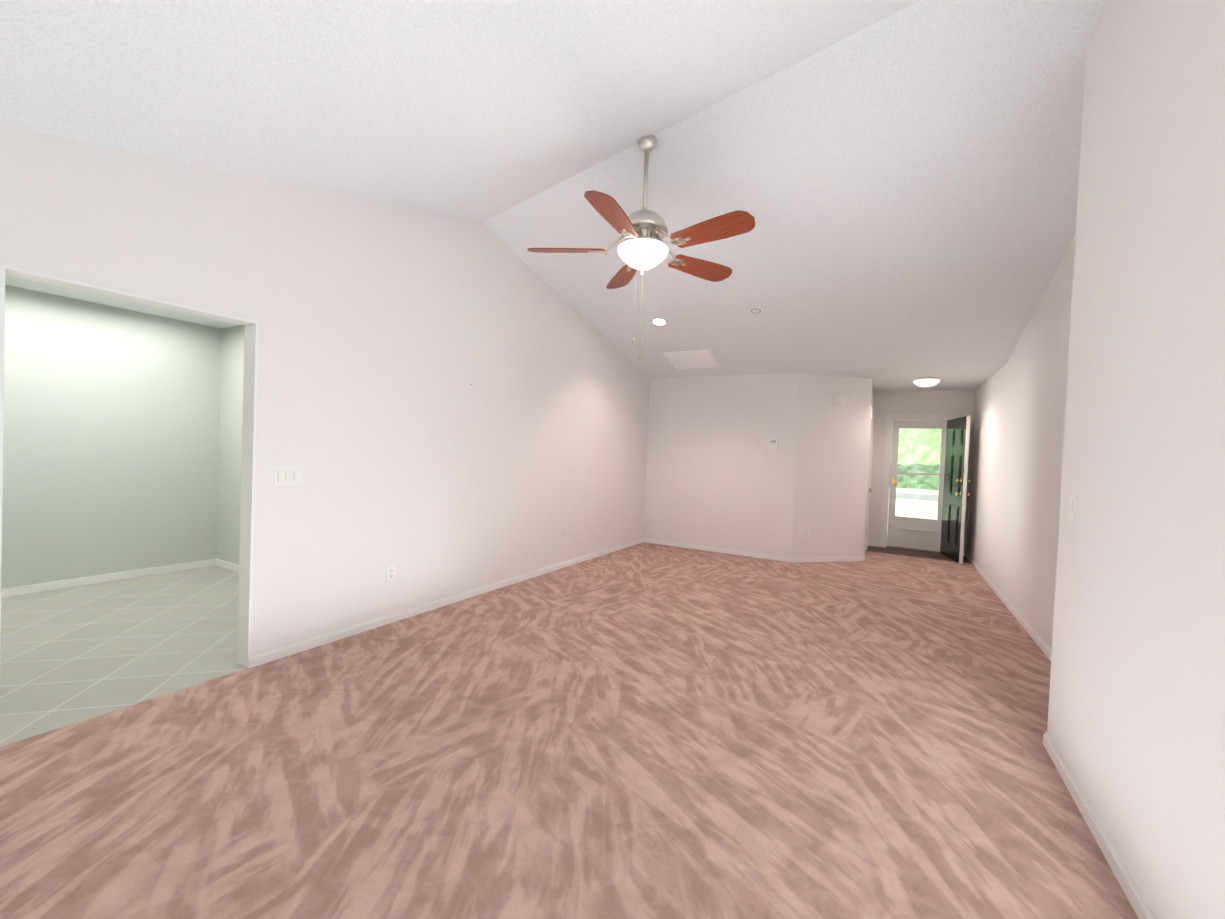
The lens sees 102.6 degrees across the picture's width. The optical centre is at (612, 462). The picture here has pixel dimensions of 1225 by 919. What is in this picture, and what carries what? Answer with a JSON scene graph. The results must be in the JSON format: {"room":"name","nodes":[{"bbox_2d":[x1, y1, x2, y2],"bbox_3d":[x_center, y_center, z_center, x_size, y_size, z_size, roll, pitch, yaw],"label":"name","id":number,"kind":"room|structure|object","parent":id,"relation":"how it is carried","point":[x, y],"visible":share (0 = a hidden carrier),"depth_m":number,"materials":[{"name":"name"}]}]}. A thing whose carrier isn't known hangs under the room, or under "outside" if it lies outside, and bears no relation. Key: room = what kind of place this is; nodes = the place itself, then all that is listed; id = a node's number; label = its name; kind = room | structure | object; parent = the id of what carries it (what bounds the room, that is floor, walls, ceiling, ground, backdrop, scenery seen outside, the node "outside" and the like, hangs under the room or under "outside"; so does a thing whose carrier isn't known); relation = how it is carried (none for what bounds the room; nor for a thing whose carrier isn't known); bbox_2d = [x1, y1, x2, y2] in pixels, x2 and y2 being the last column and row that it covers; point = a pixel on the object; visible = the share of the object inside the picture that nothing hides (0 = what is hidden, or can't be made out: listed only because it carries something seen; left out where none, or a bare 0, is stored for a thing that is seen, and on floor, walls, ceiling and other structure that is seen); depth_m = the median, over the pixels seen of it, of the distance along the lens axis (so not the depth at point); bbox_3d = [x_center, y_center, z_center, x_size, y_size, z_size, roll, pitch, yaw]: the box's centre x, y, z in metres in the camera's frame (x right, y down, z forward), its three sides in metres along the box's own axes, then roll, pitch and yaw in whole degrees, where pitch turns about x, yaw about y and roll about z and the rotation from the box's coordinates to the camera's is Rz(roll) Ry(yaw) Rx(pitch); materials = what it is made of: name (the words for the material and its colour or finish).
{"room":"empty living room","nodes":[
{"label":"empty living room","id":0,"kind":"room"},
{"bbox_2d":[1,285,221,588],"bbox_3d":[-4.902,-0.165,3.857,0.120,2.470,3.240,3,1,29],"label":"wall","id":1,"kind":"structure","parent":0,"point":[111,424],"depth_m":4.38,"materials":[{"name":"grey paint"}]},
{"bbox_2d":[1,559,215,597],"bbox_3d":[-4.890,1.039,3.849,0.014,0.065,3.000,3,1,29],"label":"baseboard","id":2,"kind":"structure","parent":1,"relation":"attached to","point":[19,590],"depth_m":4.39,"materials":[{"name":"white paint"}]},
{"bbox_2d":[5,275,238,328],"bbox_3d":[-3.643,-1.388,3.149,2.900,0.100,3.240,3,1,29],"label":"ceiling","id":3,"kind":"structure","parent":0,"point":[13,281],"depth_m":4.23,"materials":[{"name":"paint"}]},
{"bbox_2d":[0,565,245,746],"bbox_3d":[-3.689,1.158,3.171,3.020,0.049,3.240,3,1,29],"label":"floor","id":4,"kind":"structure","parent":0,"point":[71,655],"depth_m":3.12,"materials":[{"name":"beige tile"}]},
{"bbox_2d":[217,325,244,564],"bbox_3d":[-2.874,-0.099,4.504,2.780,2.470,0.120,3,1,29],"label":"wall","id":5,"kind":"structure","parent":0,"point":[230,444],"depth_m":5.01,"materials":[{"name":"grey paint"}]},
{"bbox_2d":[216,559,238,571],"bbox_3d":[-2.947,1.102,4.467,2.766,0.065,0.014,3,1,29],"label":"baseboard","id":6,"kind":"structure","parent":5,"relation":"attached to","point":[227,565],"depth_m":5.01,"materials":[{"name":"white paint"}]},
{"bbox_2d":[0,125,649,655],"bbox_3d":[-1.278,-0.467,4.346,0.120,3.335,7.390,3,1,29],"label":"wall","id":7,"kind":"structure","parent":0,"point":[450,405],"depth_m":3.46,"materials":[{"name":"paint"}]},
{"bbox_2d":[0,264,258,667],"bbox_3d":[-2.368,0.191,2.474,0.129,2.012,0.944,3,1,29],"label":"trim","id":8,"kind":"structure","parent":7,"relation":"attached to","point":[247,490],"depth_m":2.84,"materials":[{"name":"white paint"}]},
{"bbox_2d":[274,466,302,484],"bbox_3d":[-1.983,0.081,3.008,0.015,0.114,0.162,3,1,29],"label":"light switch","id":9,"kind":"object","parent":7,"relation":"attached to","point":[287,475],"visible":1,"depth_m":3.00,"materials":[{"name":"white plastic"}]},
{"bbox_2d":[386,565,394,581],"bbox_3d":[-1.653,0.826,3.665,0.008,0.114,0.070,3,1,29],"label":"electrical outlet","id":10,"kind":"object","parent":7,"relation":"attached to","point":[390,573],"visible":1,"depth_m":3.66,"materials":[{"name":"white plastic"}]},
{"bbox_2d":[248,538,643,668],"bbox_3d":[-0.825,1.172,5.160,0.013,0.062,5.280,3,1,29],"label":"baseboard","id":11,"kind":"structure","parent":7,"relation":"attached to","point":[278,653],"depth_m":3.77,"materials":[{"name":"white paint"}]},
{"bbox_2d":[0,0,919,222],"bbox_3d":[-0.221,-1.644,1.655,4.500,1.330,3.738,3,1,29],"label":"ceiling slope","id":12,"kind":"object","parent":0,"point":[480,111],"visible":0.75,"depth_m":2.17,"materials":[{"name":"paint"}]},
{"bbox_2d":[0,542,1137,918],"bbox_3d":[0.960,1.321,4.010,4.260,0.050,8.770,3,1,29],"label":"floor carpet","id":13,"kind":"object","parent":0,"point":[644,730],"visible":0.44,"depth_m":2.05,"materials":[{"name":"pink carpet"}]},
{"bbox_2d":[643,372,871,556],"bbox_3d":[1.956,0.020,7.117,3.070,2.500,0.857,3,1,29],"label":"wall","id":14,"kind":"structure","parent":0,"point":[722,472],"depth_m":6.64,"materials":[{"name":"paint"}]},
{"bbox_2d":[697,519,701,526],"bbox_3d":[1.244,0.865,7.020,0.070,0.114,0.008,3,1,29],"label":"electrical outlet","id":15,"kind":"object","parent":14,"relation":"attached to","point":[699,522],"visible":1,"depth_m":7.02,"materials":[{"name":"white plastic"}]},
{"bbox_2d":[644,538,790,561],"bbox_3d":[1.395,1.222,6.932,2.140,0.062,0.013,3,1,29],"label":"baseboard","id":16,"kind":"structure","parent":14,"relation":"attached to","point":[729,551],"depth_m":6.86,"materials":[{"name":"white paint"}]},
{"bbox_2d":[768,437,778,450],"bbox_3d":[2.130,-0.241,6.506,0.128,0.184,0.037,3,1,29],"label":"thermostat","id":17,"kind":"object","parent":14,"relation":"attached to","point":[773,445],"visible":1,"depth_m":6.49,"materials":[{"name":"white plastic"}]},
{"bbox_2d":[805,528,809,536],"bbox_3d":[2.562,0.923,6.456,0.070,0.114,0.008,2,1,-14],"label":"electrical outlet","id":18,"kind":"object","parent":14,"relation":"attached to","point":[807,532],"visible":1,"depth_m":6.45,"materials":[{"name":"white plastic"}]},
{"bbox_2d":[791,556,863,561],"bbox_3d":[2.872,1.288,6.542,1.118,0.062,0.013,2,1,-14],"label":"baseboard","id":19,"kind":"structure","parent":14,"relation":"attached to","point":[825,559],"depth_m":6.53,"materials":[{"name":"white paint"}]},
{"bbox_2d":[832,395,846,405],"bbox_3d":[2.999,-0.823,6.492,0.190,0.124,0.050,2,1,-14],"label":"box","id":20,"kind":"object","parent":14,"relation":"attached to","point":[839,400],"visible":1,"depth_m":6.47,"materials":[{"name":"white plastic"}]},
{"bbox_2d":[482,0,1104,378],"bbox_3d":[1.377,-1.737,4.479,4.500,1.133,4.312,3,1,29],"label":"ceiling slope","id":21,"kind":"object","parent":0,"point":[901,186],"visible":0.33,"depth_m":3.50,"materials":[{"name":"paint"}]},
{"bbox_2d":[527,135,754,359],"bbox_3d":[0.203,-1.416,3.160,1.459,1.422,1.446,3,1,29],"label":"fan","id":22,"kind":"object","parent":21,"relation":"hanging from","point":[642,246],"visible":1,"depth_m":3.09,"materials":[{"name":"brown wood"}]},
{"bbox_2d":[651,317,667,325],"bbox_3d":[0.533,-1.600,5.581,0.196,0.053,0.192,3,1,29],"label":"recessed light","id":23,"kind":"object","parent":21,"relation":"attached to","point":[658,321],"visible":1,"depth_m":5.57,"materials":[{"name":"white glass"}]},
{"bbox_2d":[663,349,719,368],"bbox_3d":[1.046,-1.352,6.472,0.620,0.135,0.510,3,1,29],"label":"return air vent","id":24,"kind":"object","parent":21,"relation":"attached to","point":[693,359],"visible":1,"depth_m":6.45,"materials":[{"name":"white metal"}]},
{"bbox_2d":[749,304,763,313],"bbox_3d":[1.455,-1.555,4.979,0.144,0.067,0.143,3,1,29],"label":"smoke detector","id":25,"kind":"object","parent":21,"relation":"attached to","point":[755,308],"visible":1,"depth_m":4.94,"materials":[{"name":"white plastic"}]},
{"bbox_2d":[863,381,874,554],"bbox_3d":[3.788,0.086,7.365,0.120,2.500,1.550,3,1,29],"label":"wall","id":26,"kind":"structure","parent":0,"point":[872,397],"depth_m":6.83,"materials":[{"name":"paint"}]},
{"bbox_2d":[864,408,873,555],"bbox_3d":[3.696,0.289,7.204,0.136,2.095,0.930,3,1,29],"label":"door frame","id":27,"kind":"structure","parent":26,"relation":"attached to","point":[869,480],"depth_m":7.50,"materials":[{"name":"white paint"}]},
{"bbox_2d":[800,363,1005,391],"bbox_3d":[2.992,-1.226,7.386,4.500,0.120,2.340,3,1,29],"label":"ceiling","id":28,"kind":"structure","parent":0,"point":[966,377],"depth_m":6.32,"materials":[{"name":"paint"}]},
{"bbox_2d":[913,377,939,387],"bbox_3d":[4.111,-1.036,6.433,0.300,0.134,0.300,3,1,29],"label":"light","id":29,"kind":"object","parent":28,"relation":"attached to","point":[926,382],"visible":1,"depth_m":6.34,"materials":[{"name":"white glass"}]},
{"bbox_2d":[866,546,969,562],"bbox_3d":[4.545,1.393,7.366,1.310,0.048,0.600,3,1,29],"label":"floor","id":30,"kind":"structure","parent":0,"point":[909,553],"depth_m":7.38,"materials":[{"name":"grey tile"}]},
{"bbox_2d":[868,390,974,551],"bbox_3d":[4.766,0.119,7.645,1.550,2.500,0.140,3,1,29],"label":"wall","id":31,"kind":"structure","parent":0,"point":[960,403],"depth_m":7.70,"materials":[{"name":"paint"}]},
{"bbox_2d":[868,542,879,546],"bbox_3d":[4.188,1.312,7.882,0.175,0.062,0.013,3,1,29],"label":"baseboard","id":32,"kind":"structure","parent":31,"relation":"attached to","point":[873,544],"depth_m":7.88,"materials":[{"name":"white paint"}]},
{"bbox_2d":[886,546,940,553],"bbox_3d":[4.714,1.362,7.673,0.760,0.014,0.140,3,1,29],"label":"sill","id":33,"kind":"structure","parent":31,"relation":"attached to","point":[911,549],"depth_m":7.65,"materials":[{"name":"gold metal"}]},
{"bbox_2d":[887,420,946,551],"bbox_3d":[4.764,0.347,7.672,0.752,2.010,0.085,3,1,29],"label":"door","id":34,"kind":"structure","parent":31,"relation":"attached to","point":[915,533],"depth_m":7.70,"materials":[{"name":"white paint"}]},
{"bbox_2d":[880,414,957,547],"bbox_3d":[4.750,0.311,7.644,0.930,2.115,0.158,3,1,29],"label":"door frame","id":35,"kind":"structure","parent":31,"relation":"attached to","point":[887,464],"depth_m":7.78,"materials":[{"name":"white paint"}]},
{"bbox_2d":[940,416,970,563],"bbox_3d":[4.922,0.371,7.027,0.246,2.008,0.794,3,1,29],"label":"door","id":36,"kind":"structure","parent":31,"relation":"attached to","point":[955,493],"depth_m":6.91,"materials":[{"name":"black paint"}]},
{"bbox_2d":[967,234,1075,649],"bbox_3d":[3.978,-0.278,4.756,0.120,3.348,5.950,3,1,29],"label":"wall","id":37,"kind":"structure","parent":0,"point":[1016,466],"depth_m":4.31,"materials":[{"name":"paint"}]},
{"bbox_2d":[966,552,1051,660],"bbox_3d":[3.822,1.360,4.761,0.013,0.062,5.810,3,1,29],"label":"baseboard","id":38,"kind":"structure","parent":37,"relation":"attached to","point":[1038,640],"depth_m":4.39,"materials":[{"name":"white paint"}]},
{"bbox_2d":[1047,0,1224,918],"bbox_3d":[1.476,-0.366,0.650,0.450,3.495,3.660,3,1,29],"label":"wall","id":39,"kind":"structure","parent":0,"point":[1136,722],"depth_m":1.57,"materials":[{"name":"paint"}]},
{"bbox_2d":[1067,495,1075,520],"bbox_3d":[2.057,0.203,2.204,0.015,0.114,0.070,3,1,29],"label":"light switch","id":40,"kind":"object","parent":39,"relation":"attached to","point":[1071,507],"visible":1,"depth_m":2.19,"materials":[{"name":"white plastic"}]},
{"bbox_2d":[1043,732,1155,918],"bbox_3d":[1.237,1.339,0.851,0.013,0.062,3.540,3,1,29],"label":"baseboard","id":41,"kind":"structure","parent":39,"relation":"attached to","point":[1135,896],"depth_m":1.74,"materials":[{"name":"white paint"}]},
{"label":"outside","id":42,"kind":"structure","parent":0,"visible":0},
{"bbox_2d":[887,488,937,529],"bbox_3d":[23.392,1.680,37.952,70.000,0.100,70.960,3,1,29],"label":"lawn","id":43,"kind":"structure","parent":42,"point":[907,506],"depth_m":17.35,"materials":[{"name":"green plant"}]},
{"bbox_2d":[889,463,939,489],"bbox_3d":[18.168,1.065,31.114,34.282,2.125,3.151,3,1,29],"label":"hedge","id":44,"kind":"object","parent":43,"relation":"on","point":[920,480],"depth_m":29.65,"materials":[{"name":"green plant"}]},
{"bbox_2d":[896,492,937,501],"bbox_3d":[14.540,1.594,22.256,70.000,0.020,5.000,3,1,29],"label":"road","id":45,"kind":"structure","parent":43,"relation":"on","point":[916,496],"depth_m":22.24,"materials":[{"name":"white"}]},
{"bbox_2d":[891,420,946,465],"bbox_3d":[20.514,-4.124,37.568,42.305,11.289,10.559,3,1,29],"label":"tree","id":46,"kind":"object","parent":43,"relation":"on","point":[904,452],"depth_m":34.28,"materials":[{"name":"green plant"}]}
]}

